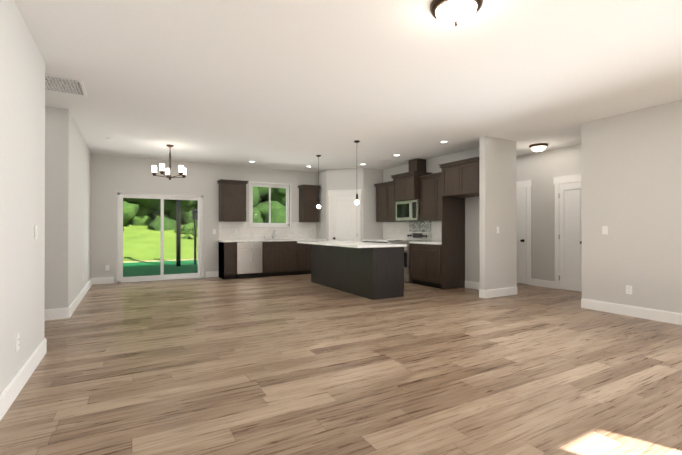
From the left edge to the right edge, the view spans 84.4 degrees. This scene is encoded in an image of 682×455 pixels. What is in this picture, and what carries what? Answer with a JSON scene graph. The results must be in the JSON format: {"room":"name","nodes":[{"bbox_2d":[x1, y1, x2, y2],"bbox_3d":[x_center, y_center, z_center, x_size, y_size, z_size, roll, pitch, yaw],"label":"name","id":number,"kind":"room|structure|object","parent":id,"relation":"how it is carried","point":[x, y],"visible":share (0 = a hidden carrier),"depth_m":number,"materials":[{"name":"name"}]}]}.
{"room":"empty living room","nodes":[
{"label":"empty living room","id":0,"kind":"room"},
{"bbox_2d":[0,0,44,393],"bbox_3d":[-1.331,-0.199,0.793,0.150,2.740,6.250,0,0,-29],"label":"wall","id":1,"kind":"structure","parent":0,"point":[22,181],"depth_m":2.76,"materials":[{"name":"paint"}]},
{"bbox_2d":[16,333,18,351],"bbox_3d":[-2.303,0.818,2.681,0.009,0.116,0.072,0,0,-29],"label":"electrical outlet","id":2,"kind":"object","parent":1,"relation":"attached to","point":[17,342],"visible":1,"depth_m":2.67,"materials":[{"name":"white plastic"}]},
{"bbox_2d":[0,338,46,420],"bbox_3d":[-1.296,1.102,0.895,0.016,0.140,6.100,0,0,-29],"label":"baseboard","id":3,"kind":"structure","parent":1,"relation":"attached to","point":[12,389],"depth_m":2.71,"materials":[{"name":"white wood"}]},
{"bbox_2d":[35,225,37,238],"bbox_3d":[-2.591,0.040,3.199,0.011,0.116,0.072,0,0,-29],"label":"light switch","id":4,"kind":"object","parent":1,"relation":"attached to","point":[36,233],"visible":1,"depth_m":3.19,"materials":[{"name":"white plastic"}]},
{"bbox_2d":[45,106,53,308],"bbox_3d":[-4.603,-0.185,4.437,1.980,2.740,0.150,0,0,-29],"label":"wall","id":5,"kind":"structure","parent":0,"point":[49,207],"depth_m":4.83,"materials":[{"name":"paint"}]},
{"bbox_2d":[44,307,67,320],"bbox_3d":[-4.497,1.115,4.397,2.130,0.140,0.016,0,0,-29],"label":"baseboard","id":6,"kind":"structure","parent":5,"relation":"attached to","point":[56,313],"depth_m":4.85,"materials":[{"name":"white wood"}]},
{"bbox_2d":[54,107,90,308],"bbox_3d":[-4.472,-0.178,6.375,0.150,2.740,3.400,0,0,-29],"label":"wall","id":7,"kind":"structure","parent":0,"point":[72,208],"depth_m":5.10,"materials":[{"name":"paint"}]},
{"bbox_2d":[68,278,91,317],"bbox_3d":[-4.400,1.122,6.412,0.016,0.140,3.400,0,0,-29],"label":"baseboard","id":8,"kind":"structure","parent":7,"relation":"attached to","point":[74,304],"depth_m":5.79,"materials":[{"name":"white wood"}]},
{"bbox_2d":[91,154,315,282],"bbox_3d":[-2.405,-0.166,9.575,6.890,2.740,0.150,0,0,-29],"label":"wall","id":9,"kind":"structure","parent":0,"point":[112,177],"depth_m":8.55,"materials":[{"name":"paint"}]},
{"bbox_2d":[92,277,113,284],"bbox_3d":[-5.058,1.128,7.983,0.410,0.140,0.016,0,0,-29],"label":"baseboard","id":10,"kind":"structure","parent":9,"relation":"attached to","point":[104,280],"depth_m":7.98,"materials":[{"name":"white wood"}]},
{"bbox_2d":[117,192,203,282],"bbox_3d":[-4.095,0.217,8.609,1.784,1.967,0.134,0,0,-29],"label":"slider","id":11,"kind":"object","parent":9,"relation":"attached to","point":[120,228],"visible":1,"depth_m":8.58,"materials":[{"name":"white plastic"}]},
{"bbox_2d":[206,271,218,277],"bbox_3d":[-3.110,1.132,9.079,0.300,0.140,0.016,0,0,-29],"label":"baseboard","id":12,"kind":"structure","parent":9,"relation":"attached to","point":[212,274],"depth_m":9.08,"materials":[{"name":"white wood"}]},
{"bbox_2d":[217,179,248,221],"bbox_3d":[-2.630,-0.639,9.139,0.668,0.982,0.388,0,0,-29],"label":"upper cabinet","id":13,"kind":"object","parent":9,"relation":"attached to","point":[232,200],"visible":1,"depth_m":9.01,"materials":[{"name":"brown wood"}]},
{"bbox_2d":[219,222,315,239],"bbox_3d":[-1.834,0.080,9.801,2.628,0.447,0.010,0,0,-29],"label":"backsplash","id":14,"kind":"structure","parent":9,"relation":"attached to","point":[301,230],"depth_m":9.73,"materials":[{"name":"tile"}]},
{"bbox_2d":[249,181,290,226],"bbox_3d":[-1.859,-0.588,9.849,1.150,1.165,0.130,0,0,-29],"label":"kitchen window","id":15,"kind":"structure","parent":9,"relation":"in","point":[270,186],"depth_m":9.84,"materials":[{"name":"white plastic"}]},
{"bbox_2d":[298,184,319,221],"bbox_3d":[-0.856,-0.635,10.137,0.518,0.982,0.388,0,0,-29],"label":"upper cabinet","id":16,"kind":"object","parent":9,"relation":"attached to","point":[308,204],"visible":1,"depth_m":10.01,"materials":[{"name":"brown wood"}]},
{"bbox_2d":[0,274,681,454],"bbox_3d":[0.086,1.215,4.529,10.550,0.060,11.380,0,0,-29],"label":"floor","id":17,"kind":"structure","parent":0,"point":[302,364],"depth_m":3.00,"materials":[{"name":"laminate"}]},
{"bbox_2d":[219,242,236,279],"bbox_3d":[-2.699,0.771,8.952,0.290,0.860,0.638,0,0,-29],"label":"base cabinet","id":18,"kind":"object","parent":17,"relation":"on","point":[227,250],"depth_m":8.70,"materials":[{"name":"black wood"}]},
{"bbox_2d":[218,239,326,241],"bbox_3d":[-1.690,0.322,9.518,2.653,0.038,0.643,0,0,-29],"label":"countertop","id":19,"kind":"structure","parent":18,"relation":"on","point":[253,240],"depth_m":9.14,"materials":[{"name":"white stone"}]},
{"bbox_2d":[260,239,289,241],"bbox_3d":[-1.643,0.424,9.543,0.748,0.239,0.408,0,0,-29],"label":"sink basin","id":20,"kind":"object","parent":19,"relation":"in","point":[274,239],"visible":0.02,"depth_m":9.72,"materials":[{"name":"silver metal"}]},
{"bbox_2d":[236,242,261,278],"bbox_3d":[-2.281,0.774,9.128,0.604,0.855,0.641,0,0,-29],"label":"dishwasher","id":21,"kind":"object","parent":17,"relation":"on","point":[249,259],"visible":0.81,"depth_m":8.89,"materials":[{"name":"silver metal"}]},
{"bbox_2d":[287,241,310,274],"bbox_3d":[-0.922,0.775,9.952,0.887,0.860,0.638,0,0,-29],"label":"base cabinet","id":22,"kind":"object","parent":17,"relation":"on","point":[298,254],"depth_m":9.51,"materials":[{"name":"black wood"}]},
{"bbox_2d":[311,244,403,299],"bbox_3d":[0.221,0.766,7.400,0.662,0.860,2.410,0,0,-29],"label":"kitchen island","id":23,"kind":"object","parent":17,"relation":"on","point":[374,273],"visible":0.94,"depth_m":6.50,"materials":[{"name":"black wood"}]},
{"bbox_2d":[297,241,406,247],"bbox_3d":[0.091,0.314,7.329,1.000,0.038,2.490,0,0,-29],"label":"island countertop","id":24,"kind":"structure","parent":23,"relation":"on","point":[352,244],"depth_m":6.72,"materials":[{"name":"white stone"}]},
{"bbox_2d":[388,232,430,282],"bbox_3d":[1.515,0.650,8.507,0.693,1.100,0.756,0,0,-29],"label":"range","id":25,"kind":"object","parent":17,"relation":"on","point":[418,236],"visible":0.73,"depth_m":8.32,"materials":[{"name":"silver metal"}]},
{"bbox_2d":[410,243,441,288],"bbox_3d":[1.965,0.767,7.788,0.638,0.860,0.931,0,0,-29],"label":"base cabinet","id":26,"kind":"object","parent":17,"relation":"on","point":[425,264],"depth_m":7.59,"materials":[{"name":"black wood"}]},
{"bbox_2d":[363,239,441,244],"bbox_3d":[1.511,0.319,8.591,0.643,0.038,2.774,0,0,-29],"label":"countertop","id":27,"kind":"structure","parent":26,"relation":"on","point":[417,242],"depth_m":8.00,"materials":[{"name":"white stone"}]},
{"bbox_2d":[441,168,464,289],"bbox_3d":[2.208,0.028,7.379,0.618,2.336,0.020,0,0,-29],"label":"panel","id":28,"kind":"object","parent":17,"relation":"on","point":[453,242],"visible":0.69,"depth_m":7.36,"materials":[{"name":"brown wood"}]},
{"bbox_2d":[14,0,681,171],"bbox_3d":[0.086,-1.605,4.539,10.550,0.100,11.380,0,0,-29],"label":"ceiling","id":29,"kind":"structure","parent":0,"point":[296,85],"depth_m":3.80,"materials":[{"name":"paint"}]},
{"bbox_2d":[45,74,86,96],"bbox_3d":[-3.183,-1.550,4.019,0.740,0.010,0.540,0,0,-29],"label":"ceiling vent","id":30,"kind":"object","parent":29,"relation":"in","point":[59,84],"visible":0.46,"depth_m":4.10,"materials":[{"name":"white metal"}]},
{"bbox_2d":[152,144,185,179],"bbox_3d":[-3.220,-1.215,7.075,0.603,0.658,0.584,0,0,-29],"label":"chandelier","id":31,"kind":"object","parent":29,"relation":"hanging from","point":[182,171],"visible":1,"depth_m":6.99,"materials":[{"name":"white glass"}]},
{"bbox_2d":[316,155,320,208],"bbox_3d":[-0.479,-0.971,8.040,0.110,1.138,0.110,0,0,-29],"label":"pendant light","id":32,"kind":"object","parent":29,"relation":"hanging from","point":[318,205],"visible":1,"depth_m":8.04,"materials":[{"name":"black metal"}]},
{"bbox_2d":[354,140,359,204],"bbox_3d":[0.284,-0.976,6.725,0.110,1.138,0.110,0,0,-29],"label":"pendant light","id":33,"kind":"object","parent":29,"relation":"hanging from","point":[356,201],"visible":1,"depth_m":6.70,"materials":[{"name":"black metal"}]},
{"bbox_2d":[430,0,482,25],"bbox_3d":[0.802,-1.480,2.624,0.352,0.159,0.352,0,0,-29],"label":"ceiling light","id":34,"kind":"object","parent":29,"relation":"attached to","point":[452,12],"visible":1,"depth_m":2.56,"materials":[{"name":"white glass"}]},
{"bbox_2d":[529,143,547,152],"bbox_3d":[3.699,-1.464,7.041,0.320,0.159,0.320,0,0,-29],"label":"light","id":35,"kind":"object","parent":29,"relation":"attached to","point":[538,147],"visible":1,"depth_m":6.96,"materials":[{"name":"white glass"}]},
{"bbox_2d":[316,168,382,241],"bbox_3d":[0.210,-0.164,10.209,1.330,2.740,1.310,0,0,-29],"label":"wall","id":36,"kind":"structure","parent":0,"point":[365,180],"depth_m":9.82,"materials":[{"name":"paint"}]},
{"bbox_2d":[327,189,361,241],"bbox_3d":[0.088,0.112,9.770,0.914,2.185,0.032,0,0,15],"label":"door frame","id":37,"kind":"structure","parent":36,"relation":"attached to","point":[352,192],"depth_m":9.74,"materials":[{"name":"white wood"}]},
{"bbox_2d":[332,195,356,241],"bbox_3d":[0.085,0.183,9.764,0.515,2.018,0.485,0,0,-29],"label":"pantry door","id":38,"kind":"structure","parent":36,"relation":"in","point":[344,218],"depth_m":9.77,"materials":[{"name":"white wood"}]},
{"bbox_2d":[479,136,509,289],"bbox_3d":[2.675,-0.177,6.541,0.630,2.740,0.120,0,0,-29],"label":"wall","id":39,"kind":"structure","parent":0,"point":[494,182],"depth_m":6.45,"materials":[{"name":"paint"}]},
{"bbox_2d":[479,286,517,297],"bbox_3d":[2.755,1.123,6.572,0.836,0.140,0.136,0,0,-29],"label":"baseboard","id":40,"kind":"structure","parent":39,"relation":"attached to","point":[498,292],"depth_m":6.47,"materials":[{"name":"white wood"}]},
{"bbox_2d":[383,100,681,312],"bbox_3d":[3.304,-0.178,6.258,0.190,2.740,11.230,0,0,-29],"label":"wall","id":41,"kind":"structure","parent":0,"point":[631,180],"depth_m":5.08,"materials":[{"name":"paint"}]},
{"bbox_2d":[374,181,401,221],"bbox_3d":[1.237,-0.628,9.341,0.388,0.962,0.950,0,0,-29],"label":"upper cabinet","id":42,"kind":"object","parent":41,"relation":"attached to","point":[385,207],"visible":0.67,"depth_m":9.28,"materials":[{"name":"brown wood"}]},
{"bbox_2d":[391,171,432,200],"bbox_3d":[1.593,-0.912,8.557,0.538,0.600,0.838,0,0,-29],"label":"upper cabinet","id":43,"kind":"object","parent":41,"relation":"attached to","point":[406,186],"visible":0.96,"depth_m":8.33,"materials":[{"name":"brown wood"}]},
{"bbox_2d":[396,199,419,220],"bbox_3d":[1.623,-0.381,8.572,0.469,0.455,0.752,0,0,-29],"label":"microwave","id":44,"kind":"object","parent":43,"relation":"attached to","point":[408,210],"visible":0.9,"depth_m":8.40,"materials":[{"name":"silver metal"}]},
{"bbox_2d":[383,221,441,240],"bbox_3d":[1.787,0.076,8.747,0.010,0.447,2.774,0,0,-29],"label":"backsplash","id":45,"kind":"structure","parent":41,"relation":"attached to","point":[396,230],"depth_m":9.23,"materials":[{"name":"tile"}]},
{"bbox_2d":[409,158,425,171],"bbox_3d":[1.738,-1.376,8.566,0.278,0.324,0.280,0,0,-29],"label":"hood chimney","id":46,"kind":"object","parent":41,"relation":"attached to","point":[416,164],"visible":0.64,"depth_m":8.46,"materials":[{"name":"brown wood"}]},
{"bbox_2d":[409,221,430,231],"bbox_3d":[1.823,0.059,8.683,0.010,0.422,0.760,0,0,-29],"label":"backsplash","id":47,"kind":"structure","parent":41,"relation":"attached to","point":[419,226],"depth_m":8.68,"materials":[{"name":"grey tile"}]},
{"bbox_2d":[418,172,441,220],"bbox_3d":[2.074,-0.634,7.854,0.388,0.962,0.927,0,0,-29],"label":"upper cabinet","id":48,"kind":"object","parent":41,"relation":"attached to","point":[430,199],"visible":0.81,"depth_m":7.89,"materials":[{"name":"brown wood"}]},
{"bbox_2d":[439,157,478,197],"bbox_3d":[2.395,-0.902,6.988,0.678,0.612,0.925,0,0,-29],"label":"upper cabinet","id":49,"kind":"object","parent":41,"relation":"attached to","point":[460,178],"visible":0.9,"depth_m":6.80,"materials":[{"name":"brown wood"}]},
{"bbox_2d":[465,280,479,289],"bbox_3d":[2.695,1.125,7.126,0.016,0.140,0.888,0,0,-29],"label":"baseboard","id":50,"kind":"structure","parent":41,"relation":"attached to","point":[472,285],"depth_m":7.34,"materials":[{"name":"white wood"}]},
{"bbox_2d":[602,226,607,233],"bbox_3d":[3.724,0.038,5.306,0.010,0.116,0.072,0,0,-29],"label":"light switch","id":51,"kind":"object","parent":41,"relation":"attached to","point":[604,229],"visible":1,"depth_m":5.30,"materials":[{"name":"white plastic"}]},
{"bbox_2d":[626,285,631,294],"bbox_3d":[3.866,0.837,5.051,0.009,0.116,0.072,0,0,-29],"label":"electrical outlet","id":52,"kind":"object","parent":41,"relation":"attached to","point":[628,289],"visible":1,"depth_m":5.05,"materials":[{"name":"white plastic"}]},
{"bbox_2d":[581,298,681,324],"bbox_3d":[4.730,1.111,3.510,0.016,0.140,4.750,0,0,-29],"label":"baseboard","id":53,"kind":"structure","parent":41,"relation":"attached to","point":[651,314],"depth_m":4.99,"materials":[{"name":"white wood"}]},
{"bbox_2d":[516,144,580,291],"bbox_3d":[4.029,-0.173,7.825,0.150,2.740,3.450,0,0,-29],"label":"wall","id":54,"kind":"structure","parent":0,"point":[541,169],"depth_m":7.56,"materials":[{"name":"paint"}]},
{"bbox_2d":[517,188,526,283],"bbox_3d":[3.679,0.177,8.183,0.105,2.018,0.720,0,0,-29],"label":"hall door","id":55,"kind":"structure","parent":54,"relation":"in","point":[522,235],"depth_m":7.96,"materials":[{"name":"white wood"}]},
{"bbox_2d":[517,180,531,284],"bbox_3d":[3.715,0.106,8.198,0.032,2.185,0.964,0,0,-29],"label":"door frame","id":56,"kind":"structure","parent":54,"relation":"attached to","point":[527,184],"depth_m":7.84,"materials":[{"name":"white wood"}]},
{"bbox_2d":[531,278,554,288],"bbox_3d":[4.067,1.126,7.584,0.016,0.140,0.500,0,0,-29],"label":"baseboard","id":57,"kind":"structure","parent":54,"relation":"attached to","point":[543,283],"depth_m":7.56,"materials":[{"name":"white wood"}]},
{"bbox_2d":[553,174,580,288],"bbox_3d":[4.354,0.102,7.061,0.032,2.185,0.754,0,0,-29],"label":"door frame","id":58,"kind":"structure","parent":54,"relation":"attached to","point":[567,179],"depth_m":7.31,"materials":[{"name":"white wood"}]},
{"bbox_2d":[559,182,581,291],"bbox_3d":[4.318,0.173,7.046,0.105,2.018,0.510,0,0,-29],"label":"hall door","id":59,"kind":"structure","parent":54,"relation":"in","point":[570,259],"depth_m":7.10,"materials":[{"name":"white wood"}]},
{"label":"outside","id":60,"kind":"structure","parent":0,"visible":0},
{"bbox_2d":[123,209,197,260],"bbox_3d":[-10.717,-3.955,33.896,75.000,10.695,50.370,0,0,-29],"label":"ground","id":61,"kind":"structure","parent":60,"point":[148,242],"depth_m":17.13,"materials":[{"name":"green plant"}]},
{"bbox_2d":[123,198,154,225],"bbox_3d":[-12.295,-3.281,22.862,4.272,7.016,4.215,0,0,-29],"label":"tree","id":62,"kind":"object","parent":61,"relation":"on","point":[141,217],"depth_m":22.07,"materials":[{"name":"green plant"}]},
{"bbox_2d":[148,199,197,230],"bbox_3d":[-9.596,-2.517,22.601,4.530,6.203,4.955,0,0,-29],"label":"tree","id":63,"kind":"object","parent":61,"relation":"on","point":[186,212],"depth_m":21.86,"materials":[{"name":"green plant"}]},
{"bbox_2d":[174,223,193,234],"bbox_3d":[-8.650,0.276,21.124,1.316,1.098,1.433,0,0,-29],"label":"tree","id":64,"kind":"object","parent":61,"relation":"on","point":[185,232],"depth_m":20.61,"materials":[{"name":"green plant"}]},
{"bbox_2d":[181,224,197,238],"bbox_3d":[-7.684,0.411,19.177,0.959,1.138,0.918,0,0,-29],"label":"tree","id":65,"kind":"object","parent":61,"relation":"on","point":[188,227],"depth_m":18.95,"materials":[{"name":"green plant"}]},
{"bbox_2d":[253,186,285,222],"bbox_3d":[-4.815,-2.204,22.038,4.728,6.227,4.953,0,0,-29],"label":"tree","id":66,"kind":"object","parent":61,"relation":"on","point":[260,194],"depth_m":20.54,"materials":[{"name":"green plant"}]},
{"bbox_2d":[123,259,197,276],"bbox_3d":[-5.315,1.261,11.530,8.300,0.100,6.120,0,0,-29],"label":"patio slab","id":67,"kind":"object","parent":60,"point":[153,266],"depth_m":11.57,"materials":[{"name":"green concrete"}]},
{"bbox_2d":[176,200,180,265],"bbox_3d":[-5.190,-0.087,12.006,0.200,2.640,0.200,0,0,-29],"label":"patio post","id":68,"kind":"object","parent":67,"relation":"on","point":[178,232],"depth_m":11.95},
{"bbox_2d":[191,209,197,263],"bbox_3d":[-4.919,0.305,12.685,0.220,1.860,0.220,0,0,-29],"label":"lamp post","id":69,"kind":"object","parent":67,"relation":"on","point":[195,215],"depth_m":12.64,"materials":[{"name":"black metal"}]}
]}

